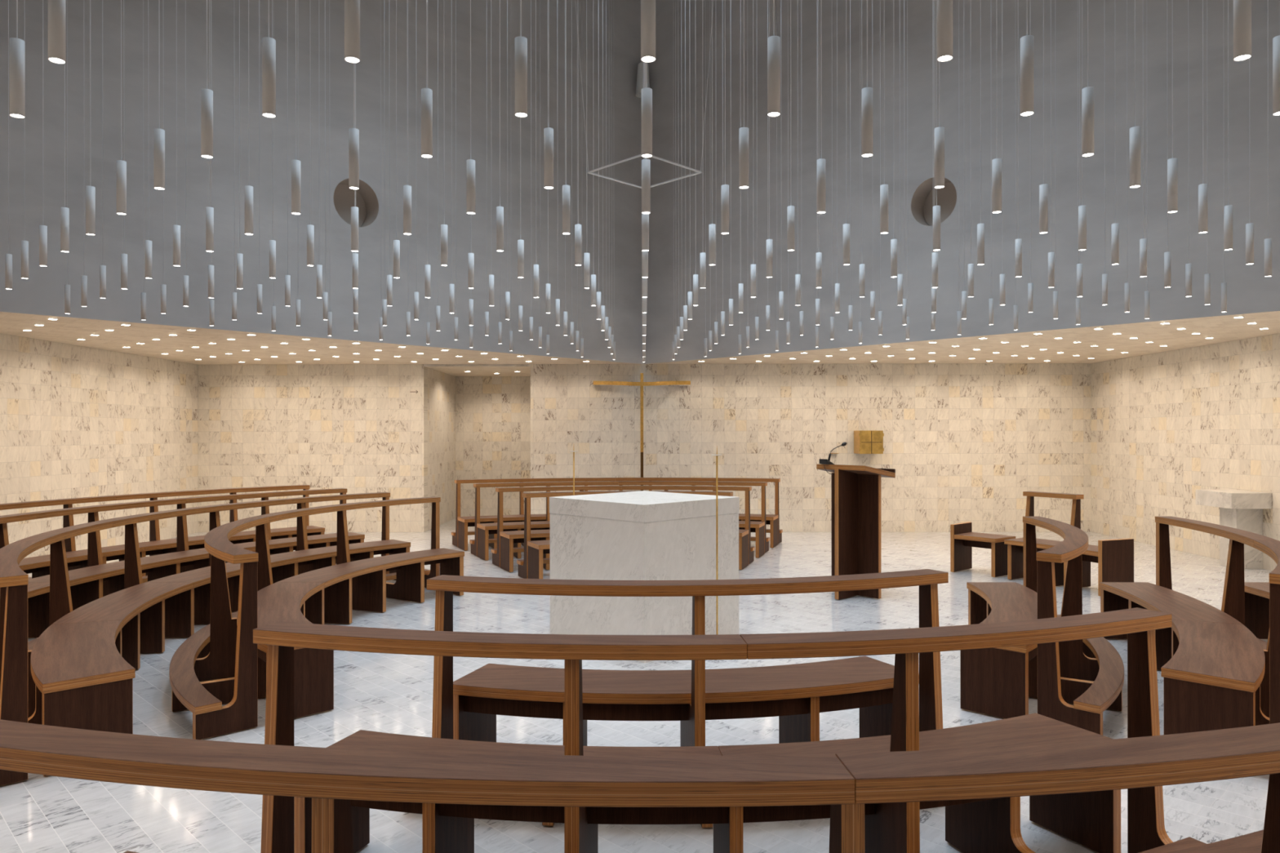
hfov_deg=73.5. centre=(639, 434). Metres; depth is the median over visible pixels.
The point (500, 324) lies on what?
pendant light
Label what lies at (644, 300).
pendant light
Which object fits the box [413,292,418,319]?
pendant light
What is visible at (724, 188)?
pendant light
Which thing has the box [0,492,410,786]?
pew
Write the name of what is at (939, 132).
pendant light
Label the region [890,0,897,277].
pendant light
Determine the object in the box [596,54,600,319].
pendant light
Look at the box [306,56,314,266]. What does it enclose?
pendant light
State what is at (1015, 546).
seat
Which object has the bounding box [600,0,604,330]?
pendant light
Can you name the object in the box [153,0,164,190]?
pendant light
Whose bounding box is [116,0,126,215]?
pendant light
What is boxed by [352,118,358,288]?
pendant light
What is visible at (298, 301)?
pendant light
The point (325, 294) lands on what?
pendant light
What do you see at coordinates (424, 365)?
trim
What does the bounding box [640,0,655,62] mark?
pendant light
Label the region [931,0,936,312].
pendant light
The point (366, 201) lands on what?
niche
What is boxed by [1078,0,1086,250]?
pendant light
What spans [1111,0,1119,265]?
pendant light
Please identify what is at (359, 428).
wall
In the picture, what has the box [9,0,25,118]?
pendant light
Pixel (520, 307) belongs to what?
pendant light
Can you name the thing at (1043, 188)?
pendant light
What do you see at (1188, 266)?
pendant light
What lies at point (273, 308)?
pendant light
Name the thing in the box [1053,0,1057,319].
pendant light
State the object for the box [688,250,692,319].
pendant light
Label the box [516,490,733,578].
pew
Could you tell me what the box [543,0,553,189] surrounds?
pendant light
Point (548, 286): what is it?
pendant light
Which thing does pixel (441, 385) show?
wall
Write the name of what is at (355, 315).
pendant light
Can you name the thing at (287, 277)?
pendant light
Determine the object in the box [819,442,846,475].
gooseneck microphone
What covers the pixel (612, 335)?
pendant light
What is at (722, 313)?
pendant light
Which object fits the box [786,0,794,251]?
pendant light
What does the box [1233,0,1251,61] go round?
pendant light
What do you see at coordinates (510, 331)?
pendant light
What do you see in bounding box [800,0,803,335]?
pendant light
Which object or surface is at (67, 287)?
pendant light
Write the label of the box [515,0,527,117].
pendant light
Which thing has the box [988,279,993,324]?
pendant light
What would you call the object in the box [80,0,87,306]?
pendant light
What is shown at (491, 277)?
pendant light
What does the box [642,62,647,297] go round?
pendant light
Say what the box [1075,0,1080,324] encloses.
pendant light
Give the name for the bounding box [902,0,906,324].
pendant light
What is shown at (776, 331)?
pendant light
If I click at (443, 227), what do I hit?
pendant light
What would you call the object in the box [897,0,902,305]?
pendant light
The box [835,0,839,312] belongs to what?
pendant light
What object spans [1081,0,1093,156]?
pendant light
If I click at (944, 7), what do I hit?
pendant light
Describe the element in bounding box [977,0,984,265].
pendant light
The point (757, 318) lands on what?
pendant light
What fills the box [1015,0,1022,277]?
pendant light
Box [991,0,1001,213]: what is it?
pendant light
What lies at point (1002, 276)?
pendant light
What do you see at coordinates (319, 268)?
pendant light
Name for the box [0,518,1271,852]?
floor
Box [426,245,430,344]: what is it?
pendant light
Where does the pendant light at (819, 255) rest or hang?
hanging from the ceiling
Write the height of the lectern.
1.307 m
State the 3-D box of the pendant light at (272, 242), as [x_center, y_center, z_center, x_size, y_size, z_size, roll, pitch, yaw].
[-2.720,-4.574,6.333,0.046,6.827,0.046,0,0,0]
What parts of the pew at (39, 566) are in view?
seat leg, rail, seat, post, seat leg, post, rail, seat, post, seat leg, post, seat leg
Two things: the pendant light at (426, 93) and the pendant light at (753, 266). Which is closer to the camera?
the pendant light at (426, 93)
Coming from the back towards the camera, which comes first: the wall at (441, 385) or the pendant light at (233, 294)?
the wall at (441, 385)
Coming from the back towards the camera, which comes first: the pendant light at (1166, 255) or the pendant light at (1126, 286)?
the pendant light at (1126, 286)
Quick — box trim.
[423,364,530,366]
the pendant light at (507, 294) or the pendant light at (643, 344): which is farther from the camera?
the pendant light at (643, 344)
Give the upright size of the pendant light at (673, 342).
6.827 m
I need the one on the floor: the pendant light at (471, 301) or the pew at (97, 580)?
the pew at (97, 580)
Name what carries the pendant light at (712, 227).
hanging from the ceiling
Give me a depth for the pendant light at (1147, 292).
8.59 m
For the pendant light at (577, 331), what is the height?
6.827 m
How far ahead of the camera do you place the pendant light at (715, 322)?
10.89 m
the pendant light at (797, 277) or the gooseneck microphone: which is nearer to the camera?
the pendant light at (797, 277)
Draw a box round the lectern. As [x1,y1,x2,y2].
[816,464,895,599]
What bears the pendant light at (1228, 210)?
hanging from the ceiling
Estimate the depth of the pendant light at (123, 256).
6.78 m
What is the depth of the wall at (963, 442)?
14.19 m
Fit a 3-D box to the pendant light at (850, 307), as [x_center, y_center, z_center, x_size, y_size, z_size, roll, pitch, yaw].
[2.338,-4.579,9.529,0.046,6.827,0.046,0,0,0]
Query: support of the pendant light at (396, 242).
hanging from the ceiling
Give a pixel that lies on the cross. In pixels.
(641, 384)
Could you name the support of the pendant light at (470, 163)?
hanging from the ceiling
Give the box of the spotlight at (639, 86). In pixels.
[635,61,649,97]
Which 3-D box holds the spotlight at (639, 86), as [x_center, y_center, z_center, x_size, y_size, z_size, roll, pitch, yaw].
[0.050,-5.780,13.964,0.244,0.540,0.372,0,0,0]
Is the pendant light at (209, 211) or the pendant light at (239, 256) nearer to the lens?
the pendant light at (209, 211)
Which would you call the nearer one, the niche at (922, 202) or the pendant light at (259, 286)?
the pendant light at (259, 286)
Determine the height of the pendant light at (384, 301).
6.827 m
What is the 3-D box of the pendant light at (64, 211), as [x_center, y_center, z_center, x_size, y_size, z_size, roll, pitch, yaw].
[-3.640,-4.573,5.418,0.046,6.827,0.046,0,0,0]
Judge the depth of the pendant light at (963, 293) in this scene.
8.59 m
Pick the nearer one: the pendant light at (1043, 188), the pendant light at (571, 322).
the pendant light at (1043, 188)
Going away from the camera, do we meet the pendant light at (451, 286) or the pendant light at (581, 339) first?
the pendant light at (451, 286)
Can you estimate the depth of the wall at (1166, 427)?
11.77 m
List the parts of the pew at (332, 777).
seat, post, rail, post, rail, seat, post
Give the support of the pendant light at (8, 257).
hanging from the ceiling
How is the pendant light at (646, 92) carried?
hanging from the ceiling
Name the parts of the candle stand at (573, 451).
rod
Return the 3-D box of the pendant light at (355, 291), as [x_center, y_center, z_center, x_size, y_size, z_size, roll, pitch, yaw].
[-2.714,-4.574,8.168,0.046,6.827,0.046,0,0,0]
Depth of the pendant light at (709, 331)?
11.81 m
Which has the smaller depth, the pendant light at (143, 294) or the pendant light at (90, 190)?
the pendant light at (90, 190)
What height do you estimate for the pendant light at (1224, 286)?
6.827 m
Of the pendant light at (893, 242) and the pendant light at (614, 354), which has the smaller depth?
the pendant light at (893, 242)
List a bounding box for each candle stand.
[568,449,577,495]
[711,447,722,634]
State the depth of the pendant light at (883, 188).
4.93 m
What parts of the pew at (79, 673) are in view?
post, post, rail, seat leg, rail, seat, seat leg, post, seat leg, seat, seat leg, post, rail, seat leg, seat, post, seat leg, post, rail, seat, seat leg, post, seat leg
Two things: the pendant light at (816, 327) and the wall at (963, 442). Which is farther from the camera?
the wall at (963, 442)
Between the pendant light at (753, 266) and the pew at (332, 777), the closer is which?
the pew at (332, 777)
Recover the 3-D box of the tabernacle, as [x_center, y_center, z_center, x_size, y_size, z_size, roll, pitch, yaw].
[3.729,0.116,13.990,0.399,0.375,0.397,0,0,0]
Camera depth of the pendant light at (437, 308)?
9.54 m
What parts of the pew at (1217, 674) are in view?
seat leg, seat leg, post, seat, seat leg, post, seat leg, seat, rail, seat leg, post, rail, post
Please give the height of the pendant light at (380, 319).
6.827 m
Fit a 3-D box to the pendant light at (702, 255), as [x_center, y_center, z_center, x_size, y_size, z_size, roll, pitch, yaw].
[0.494,-4.577,6.782,0.046,6.827,0.046,0,0,0]
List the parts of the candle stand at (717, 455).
rod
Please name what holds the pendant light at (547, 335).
hanging from the ceiling
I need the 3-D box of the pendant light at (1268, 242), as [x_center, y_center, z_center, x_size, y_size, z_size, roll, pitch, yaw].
[4.623,-4.581,6.310,0.046,6.827,0.046,0,0,0]
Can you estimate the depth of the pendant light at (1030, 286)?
8.14 m
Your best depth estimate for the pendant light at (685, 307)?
9.53 m
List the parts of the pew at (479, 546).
post, seat leg, seat, seat leg, rail, post, rail, seat, seat leg, post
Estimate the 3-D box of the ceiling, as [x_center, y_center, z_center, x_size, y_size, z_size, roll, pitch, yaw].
[0.054,-1.259,11.701,15.200,0.236,9.837,0,0,0]
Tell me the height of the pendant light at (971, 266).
6.827 m
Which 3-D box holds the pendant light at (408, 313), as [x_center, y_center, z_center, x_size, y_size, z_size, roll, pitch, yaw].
[-2.708,-4.574,10.004,0.046,6.827,0.046,0,0,0]
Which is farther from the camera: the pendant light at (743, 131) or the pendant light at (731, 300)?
the pendant light at (731, 300)
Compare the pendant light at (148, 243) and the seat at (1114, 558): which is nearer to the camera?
the pendant light at (148, 243)
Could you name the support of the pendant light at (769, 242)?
hanging from the ceiling
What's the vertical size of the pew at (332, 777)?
0.957 m
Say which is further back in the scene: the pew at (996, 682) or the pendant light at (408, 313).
the pendant light at (408, 313)
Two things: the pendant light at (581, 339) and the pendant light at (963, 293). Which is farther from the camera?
the pendant light at (581, 339)
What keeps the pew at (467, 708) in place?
on the floor
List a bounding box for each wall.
[0,0,643,364]
[0,333,198,558]
[198,364,427,532]
[427,368,455,530]
[455,376,530,516]
[530,362,1091,532]
[644,0,1279,364]
[1090,333,1279,570]
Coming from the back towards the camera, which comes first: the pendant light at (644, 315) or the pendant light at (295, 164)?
the pendant light at (644, 315)
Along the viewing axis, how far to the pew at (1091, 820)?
2.91 m
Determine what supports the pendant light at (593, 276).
hanging from the ceiling
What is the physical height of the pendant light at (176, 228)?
6.827 m
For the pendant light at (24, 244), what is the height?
6.827 m
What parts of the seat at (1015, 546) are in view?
post, seat, rail, post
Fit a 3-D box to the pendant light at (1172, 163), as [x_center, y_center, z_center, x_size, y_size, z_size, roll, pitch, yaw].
[2.781,-4.579,4.480,0.046,6.827,0.046,0,0,0]
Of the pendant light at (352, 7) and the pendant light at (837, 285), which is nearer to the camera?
the pendant light at (352, 7)
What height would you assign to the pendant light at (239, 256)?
6.827 m
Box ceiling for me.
[0,311,1279,376]
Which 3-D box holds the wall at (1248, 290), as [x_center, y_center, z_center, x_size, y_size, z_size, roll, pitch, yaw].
[3.917,-4.586,10.641,0.450,6.815,10.496,0,0,-45]
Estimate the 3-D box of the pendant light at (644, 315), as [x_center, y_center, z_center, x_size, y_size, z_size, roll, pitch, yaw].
[0.043,-4.577,9.078,0.046,6.827,0.046,0,0,0]
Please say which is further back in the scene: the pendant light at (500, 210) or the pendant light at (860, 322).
the pendant light at (860, 322)
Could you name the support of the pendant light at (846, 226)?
hanging from the ceiling
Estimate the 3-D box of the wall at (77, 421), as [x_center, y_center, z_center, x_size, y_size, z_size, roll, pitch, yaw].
[-7.461,0.224,6.694,0.200,2.787,15.060,0,0,0]
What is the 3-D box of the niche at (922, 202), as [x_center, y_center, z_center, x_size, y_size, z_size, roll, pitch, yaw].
[3.751,-2.894,10.725,0.330,0.600,0.600,0,0,-45]
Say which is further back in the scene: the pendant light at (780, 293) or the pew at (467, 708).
the pendant light at (780, 293)
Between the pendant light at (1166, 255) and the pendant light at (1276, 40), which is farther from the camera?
the pendant light at (1166, 255)
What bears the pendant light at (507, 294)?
hanging from the ceiling
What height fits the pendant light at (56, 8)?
6.827 m
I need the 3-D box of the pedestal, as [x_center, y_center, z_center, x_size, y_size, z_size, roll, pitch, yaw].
[7.213,1.143,10.427,0.477,0.918,0.660,0,0,0]
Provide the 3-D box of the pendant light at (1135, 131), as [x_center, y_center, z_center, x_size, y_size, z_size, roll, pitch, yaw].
[2.321,-4.579,4.022,0.046,6.827,0.046,0,0,0]
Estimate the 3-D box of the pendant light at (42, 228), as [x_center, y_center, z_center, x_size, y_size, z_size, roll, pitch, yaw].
[-4.098,-4.572,5.878,0.046,6.827,0.046,0,0,0]
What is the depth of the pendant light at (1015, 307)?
9.51 m
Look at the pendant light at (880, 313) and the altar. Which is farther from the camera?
the pendant light at (880, 313)
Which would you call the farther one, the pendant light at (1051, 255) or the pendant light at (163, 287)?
the pendant light at (163, 287)
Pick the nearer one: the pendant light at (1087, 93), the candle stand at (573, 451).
the pendant light at (1087, 93)
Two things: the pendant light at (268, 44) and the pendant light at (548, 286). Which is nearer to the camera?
the pendant light at (268, 44)
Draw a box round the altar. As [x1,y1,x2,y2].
[549,490,739,662]
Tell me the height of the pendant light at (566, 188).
6.827 m
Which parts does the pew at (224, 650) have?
post, seat leg, post, rail, seat leg, seat, post, seat leg, seat leg, rail, post, seat, seat leg, post, seat leg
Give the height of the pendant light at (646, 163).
6.827 m
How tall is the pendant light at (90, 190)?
6.827 m
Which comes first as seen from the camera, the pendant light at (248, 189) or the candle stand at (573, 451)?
the pendant light at (248, 189)
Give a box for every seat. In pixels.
[950,522,1015,577]
[1004,491,1084,586]
[1063,538,1133,595]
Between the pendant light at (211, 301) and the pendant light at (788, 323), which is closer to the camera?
the pendant light at (211, 301)
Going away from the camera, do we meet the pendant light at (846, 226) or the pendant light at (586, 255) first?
the pendant light at (846, 226)
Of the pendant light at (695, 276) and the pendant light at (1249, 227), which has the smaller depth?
the pendant light at (1249, 227)
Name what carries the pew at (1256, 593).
on the floor
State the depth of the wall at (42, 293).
10.29 m
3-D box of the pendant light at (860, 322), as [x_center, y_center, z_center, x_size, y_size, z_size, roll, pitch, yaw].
[2.802,-4.579,10.904,0.046,6.827,0.046,0,0,0]
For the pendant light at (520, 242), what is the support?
hanging from the ceiling
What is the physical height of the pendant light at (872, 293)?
6.827 m
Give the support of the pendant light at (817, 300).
hanging from the ceiling
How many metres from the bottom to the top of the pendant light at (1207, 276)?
6.827 m
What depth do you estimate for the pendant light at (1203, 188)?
4.92 m
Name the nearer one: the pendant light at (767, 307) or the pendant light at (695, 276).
the pendant light at (695, 276)
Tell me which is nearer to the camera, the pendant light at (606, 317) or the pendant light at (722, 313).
the pendant light at (722, 313)
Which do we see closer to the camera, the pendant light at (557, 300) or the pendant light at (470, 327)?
the pendant light at (557, 300)
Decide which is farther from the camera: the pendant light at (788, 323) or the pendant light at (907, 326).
the pendant light at (788, 323)
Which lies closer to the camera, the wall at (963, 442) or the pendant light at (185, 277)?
the pendant light at (185, 277)
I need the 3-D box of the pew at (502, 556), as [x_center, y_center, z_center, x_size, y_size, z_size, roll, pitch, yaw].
[-0.188,1.124,10.601,3.322,0.957,1.034,0,0,-3]
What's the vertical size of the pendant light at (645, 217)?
6.827 m
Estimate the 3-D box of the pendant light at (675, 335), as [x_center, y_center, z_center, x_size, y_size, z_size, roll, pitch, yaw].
[0.512,-4.577,12.288,0.046,6.827,0.046,0,0,0]
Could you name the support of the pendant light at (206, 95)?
hanging from the ceiling
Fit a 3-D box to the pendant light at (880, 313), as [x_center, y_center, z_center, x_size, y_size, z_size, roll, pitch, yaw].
[2.799,-4.579,9.987,0.046,6.827,0.046,0,0,0]
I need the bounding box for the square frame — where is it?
[575,4,713,188]
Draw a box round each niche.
[333,178,378,226]
[911,177,956,226]
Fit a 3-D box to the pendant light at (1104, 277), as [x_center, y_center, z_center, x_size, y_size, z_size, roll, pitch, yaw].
[4.168,-4.581,7.688,0.046,6.827,0.046,0,0,0]
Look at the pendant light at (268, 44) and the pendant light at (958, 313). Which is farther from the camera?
the pendant light at (958, 313)
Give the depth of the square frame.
6.77 m
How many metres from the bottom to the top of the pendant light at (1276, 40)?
6.827 m
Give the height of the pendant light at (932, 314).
6.827 m
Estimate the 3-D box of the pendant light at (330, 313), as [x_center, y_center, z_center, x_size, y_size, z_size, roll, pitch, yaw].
[-3.626,-4.573,10.007,0.046,6.827,0.046,0,0,0]
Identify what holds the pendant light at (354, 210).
hanging from the ceiling
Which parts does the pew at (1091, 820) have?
post, seat leg, seat leg, rail, seat, post, seat leg, post, seat, rail, seat leg, seat leg, post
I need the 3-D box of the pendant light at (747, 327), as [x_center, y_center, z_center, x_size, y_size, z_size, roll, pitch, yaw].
[1.427,-4.578,11.368,0.046,6.827,0.046,0,0,0]
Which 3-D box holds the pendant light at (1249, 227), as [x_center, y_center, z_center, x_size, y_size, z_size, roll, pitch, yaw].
[4.162,-4.581,5.852,0.046,6.827,0.046,0,0,0]
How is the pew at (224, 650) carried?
on the floor
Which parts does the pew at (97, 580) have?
rail, post, seat, seat leg, rail, post, seat, seat leg, post, rail, post, seat, seat leg, post, seat leg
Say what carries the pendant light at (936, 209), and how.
hanging from the ceiling
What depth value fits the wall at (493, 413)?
16.63 m
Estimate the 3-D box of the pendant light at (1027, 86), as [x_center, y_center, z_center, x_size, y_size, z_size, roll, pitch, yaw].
[1.401,-4.578,3.107,0.046,6.827,0.046,0,0,0]
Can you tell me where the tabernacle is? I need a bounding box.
[853,430,884,453]
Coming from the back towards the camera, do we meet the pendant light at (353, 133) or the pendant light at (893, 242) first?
the pendant light at (893, 242)
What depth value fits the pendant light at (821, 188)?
4.47 m
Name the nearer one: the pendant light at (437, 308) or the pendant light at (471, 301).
the pendant light at (471, 301)
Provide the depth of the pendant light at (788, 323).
10.91 m
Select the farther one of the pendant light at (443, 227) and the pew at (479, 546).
the pew at (479, 546)
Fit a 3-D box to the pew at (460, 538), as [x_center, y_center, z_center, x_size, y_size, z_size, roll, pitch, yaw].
[-0.307,1.124,12.598,4.914,0.957,1.192,0,0,-3]
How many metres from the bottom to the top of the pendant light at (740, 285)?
6.827 m
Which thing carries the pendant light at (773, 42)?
hanging from the ceiling
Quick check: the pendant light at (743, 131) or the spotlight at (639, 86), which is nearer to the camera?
the pendant light at (743, 131)
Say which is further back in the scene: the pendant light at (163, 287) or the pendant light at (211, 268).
the pendant light at (163, 287)
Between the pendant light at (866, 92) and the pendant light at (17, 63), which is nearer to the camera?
the pendant light at (17, 63)
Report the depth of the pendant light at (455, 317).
10.46 m
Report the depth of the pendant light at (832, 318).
10.45 m
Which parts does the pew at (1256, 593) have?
seat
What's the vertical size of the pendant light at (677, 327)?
6.827 m
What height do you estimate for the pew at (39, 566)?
0.957 m
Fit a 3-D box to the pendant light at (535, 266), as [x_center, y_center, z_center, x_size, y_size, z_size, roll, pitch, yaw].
[-0.881,-4.576,7.245,0.046,6.827,0.046,0,0,0]
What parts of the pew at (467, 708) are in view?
post, seat leg, seat leg, seat, rail, post, seat leg, seat leg, post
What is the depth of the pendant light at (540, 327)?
11.37 m
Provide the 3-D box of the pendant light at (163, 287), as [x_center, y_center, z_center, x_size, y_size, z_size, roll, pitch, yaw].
[-4.549,-4.572,8.174,0.046,6.827,0.046,0,0,0]
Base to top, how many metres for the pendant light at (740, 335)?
6.827 m
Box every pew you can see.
[0,484,324,578]
[0,488,364,637]
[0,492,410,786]
[0,719,1279,852]
[168,497,464,739]
[253,607,1206,852]
[426,568,948,827]
[451,477,782,551]
[469,480,769,560]
[491,485,755,572]
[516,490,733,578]
[960,516,1124,735]
[1098,516,1279,734]
[1244,582,1269,639]
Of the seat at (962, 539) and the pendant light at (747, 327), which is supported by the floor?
the seat at (962, 539)
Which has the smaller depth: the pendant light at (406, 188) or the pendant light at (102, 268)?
the pendant light at (406, 188)
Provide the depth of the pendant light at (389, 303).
7.69 m
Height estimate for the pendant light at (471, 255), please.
6.827 m
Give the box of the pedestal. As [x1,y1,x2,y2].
[1195,489,1271,568]
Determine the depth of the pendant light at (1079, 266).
7.23 m
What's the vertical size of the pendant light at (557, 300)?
6.827 m
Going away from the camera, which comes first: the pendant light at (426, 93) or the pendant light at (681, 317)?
the pendant light at (426, 93)
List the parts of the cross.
stem, stem, arm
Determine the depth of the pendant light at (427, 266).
7.23 m
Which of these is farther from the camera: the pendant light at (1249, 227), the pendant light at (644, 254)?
the pendant light at (644, 254)
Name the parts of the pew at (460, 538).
post, seat leg, seat leg, seat, post, rail, rail, seat, seat leg, post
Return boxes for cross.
[593,373,690,490]
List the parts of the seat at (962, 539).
arm panel, seat, leg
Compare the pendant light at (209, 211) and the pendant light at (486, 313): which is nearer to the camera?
the pendant light at (209, 211)
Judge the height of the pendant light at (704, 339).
6.827 m
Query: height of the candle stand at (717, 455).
1.530 m
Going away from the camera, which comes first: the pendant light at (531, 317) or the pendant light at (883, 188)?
the pendant light at (883, 188)
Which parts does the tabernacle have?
door, door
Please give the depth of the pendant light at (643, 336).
10.90 m
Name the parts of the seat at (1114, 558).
leg, seat, arm panel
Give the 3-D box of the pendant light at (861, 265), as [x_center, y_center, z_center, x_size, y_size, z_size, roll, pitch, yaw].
[1.872,-4.578,7.236,0.046,6.827,0.046,0,0,0]
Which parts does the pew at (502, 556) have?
post, seat leg, seat, seat leg, rail, rail, seat leg, seat, post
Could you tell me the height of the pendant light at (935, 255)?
6.827 m
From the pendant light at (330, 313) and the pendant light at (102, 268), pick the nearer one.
the pendant light at (102, 268)
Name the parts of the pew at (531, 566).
post, seat leg, seat, rail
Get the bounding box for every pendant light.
[4,0,12,289]
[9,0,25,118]
[21,28,28,279]
[39,0,47,266]
[48,0,65,63]
[60,63,69,252]
[64,0,70,314]
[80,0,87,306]
[85,0,95,235]
[99,0,106,298]
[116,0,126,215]
[120,241,127,289]
[141,0,146,320]
[145,0,151,279]
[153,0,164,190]
[160,190,166,314]
[173,0,180,266]
[182,0,188,306]
[200,0,213,158]
[205,0,213,252]
[208,0,213,298]
[209,21,214,326]
[231,288,236,319]
[236,0,243,288]
[244,0,253,235]
[257,0,262,313]
[262,0,275,118]
[269,0,275,278]
[271,278,275,331]
[284,79,290,306]
[291,0,300,214]
[296,214,300,325]
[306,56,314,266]
[316,207,322,298]
[323,0,328,319]
[328,0,332,336]
[344,0,359,63]
[348,63,359,189]
[351,63,358,252]
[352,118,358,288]
[353,63,358,313]
[353,313,358,331]
[378,0,382,340]
[382,284,386,325]
[386,244,392,306]
[393,0,399,278]
[403,0,411,235]
[406,311,410,335]
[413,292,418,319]
[421,0,432,158]
[425,0,430,297]
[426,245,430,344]
[435,0,439,331]
[440,137,447,266]
[449,0,454,313]
[454,0,457,340]
[466,0,475,214]
[468,253,474,288]
[469,298,473,325]
[469,326,472,347]
[484,133,488,335]
[488,0,493,306]
[496,0,503,251]
[497,251,502,344]
[505,0,510,319]
[509,0,512,351]
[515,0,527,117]
[517,0,524,278]
[518,204,522,330]
[529,0,533,340]
[533,0,538,297]
[538,0,542,347]
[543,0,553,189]
[546,47,550,313]
[546,334,549,354]
[555,298,559,325]
[562,0,570,235]
[563,0,567,335]
[570,0,573,343]
[574,85,581,266]
[575,266,578,351]
[580,337,583,356]
[583,0,590,288]
[591,0,595,306]
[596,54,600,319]
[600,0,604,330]
[604,0,608,339]
[607,123,611,347]
[610,107,613,354]
[612,341,615,359]
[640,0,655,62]
[641,62,648,251]
[641,62,650,213]
[641,62,652,157]
[641,250,648,278]
[642,62,645,343]
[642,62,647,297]
[642,297,646,313]
[642,313,646,325]
[642,325,646,335]
[642,343,645,351]
[671,341,675,359]
[674,0,677,354]
[676,326,679,347]
[680,0,683,339]
[683,0,687,330]
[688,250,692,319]
[693,274,697,306]
[699,0,706,288]
[703,337,706,356]
[708,0,715,265]
[708,330,711,351]
[714,321,717,343]
[720,0,728,234]
[720,121,724,335]
[728,146,733,325]
[737,282,741,354]
[738,0,743,313]
[738,0,748,189]
[746,0,749,347]
[751,0,755,297]
[755,307,759,339]
[765,0,769,330]
[766,0,772,277]
[767,0,780,116]
[775,0,778,351]
[778,0,783,319]
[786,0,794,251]
[786,88,790,343]
[795,139,800,306]
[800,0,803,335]
[815,0,818,347]
[815,0,819,324]
[816,0,822,288]
[817,0,826,213]
[830,113,834,339]
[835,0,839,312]
[843,0,849,265]
[848,0,853,330]
[858,0,862,343]
[859,0,864,297]
[861,0,872,157]
[870,0,875,319]
[878,157,882,335]
[880,26,888,234]
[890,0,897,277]
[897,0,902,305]
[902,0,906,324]
[905,0,909,339]
[930,0,935,330]
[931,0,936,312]
[932,102,937,288]
[933,0,940,251]
[933,61,944,188]
[937,0,952,62]
[956,0,961,335]
[961,0,966,319]
[968,181,973,297]
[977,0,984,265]
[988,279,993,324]
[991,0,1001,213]
[1000,0,1004,305]
[1013,277,1017,330]
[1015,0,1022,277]
[1020,0,1034,116]
[1027,165,1033,312]
[1039,0,1048,233]
[1048,0,1054,288]
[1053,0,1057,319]
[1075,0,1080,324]
[1076,0,1082,297]
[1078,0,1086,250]
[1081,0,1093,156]
[1102,68,1107,305]
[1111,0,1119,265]
[1124,0,1129,312]
[1129,0,1140,188]
[1139,0,1146,277]
[1144,290,1149,319]
[1164,213,1170,288]
[1167,0,1177,213]
[1185,0,1191,297]
[1198,0,1208,233]
[1204,0,1210,305]
[1221,201,1226,312]
[1223,0,1232,250]
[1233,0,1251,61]
[1245,57,1253,264]
[1264,0,1271,276]
[1272,35,1279,115]
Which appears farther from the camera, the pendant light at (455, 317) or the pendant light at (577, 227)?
the pendant light at (455, 317)
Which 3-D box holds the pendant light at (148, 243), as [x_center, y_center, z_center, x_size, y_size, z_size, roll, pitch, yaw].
[-3.637,-4.573,6.336,0.046,6.827,0.046,0,0,0]
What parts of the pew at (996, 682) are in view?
seat leg, seat leg, seat, post, seat leg, rail, post, seat leg, post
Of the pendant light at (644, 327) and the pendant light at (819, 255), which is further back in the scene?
the pendant light at (644, 327)
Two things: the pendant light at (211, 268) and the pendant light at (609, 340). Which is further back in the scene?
the pendant light at (609, 340)
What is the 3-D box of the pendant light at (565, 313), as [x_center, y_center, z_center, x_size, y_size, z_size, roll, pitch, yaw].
[-0.872,-4.576,9.998,0.046,6.827,0.046,0,0,0]
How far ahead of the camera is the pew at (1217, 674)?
4.79 m
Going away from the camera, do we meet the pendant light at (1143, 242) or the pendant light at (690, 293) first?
the pendant light at (1143, 242)

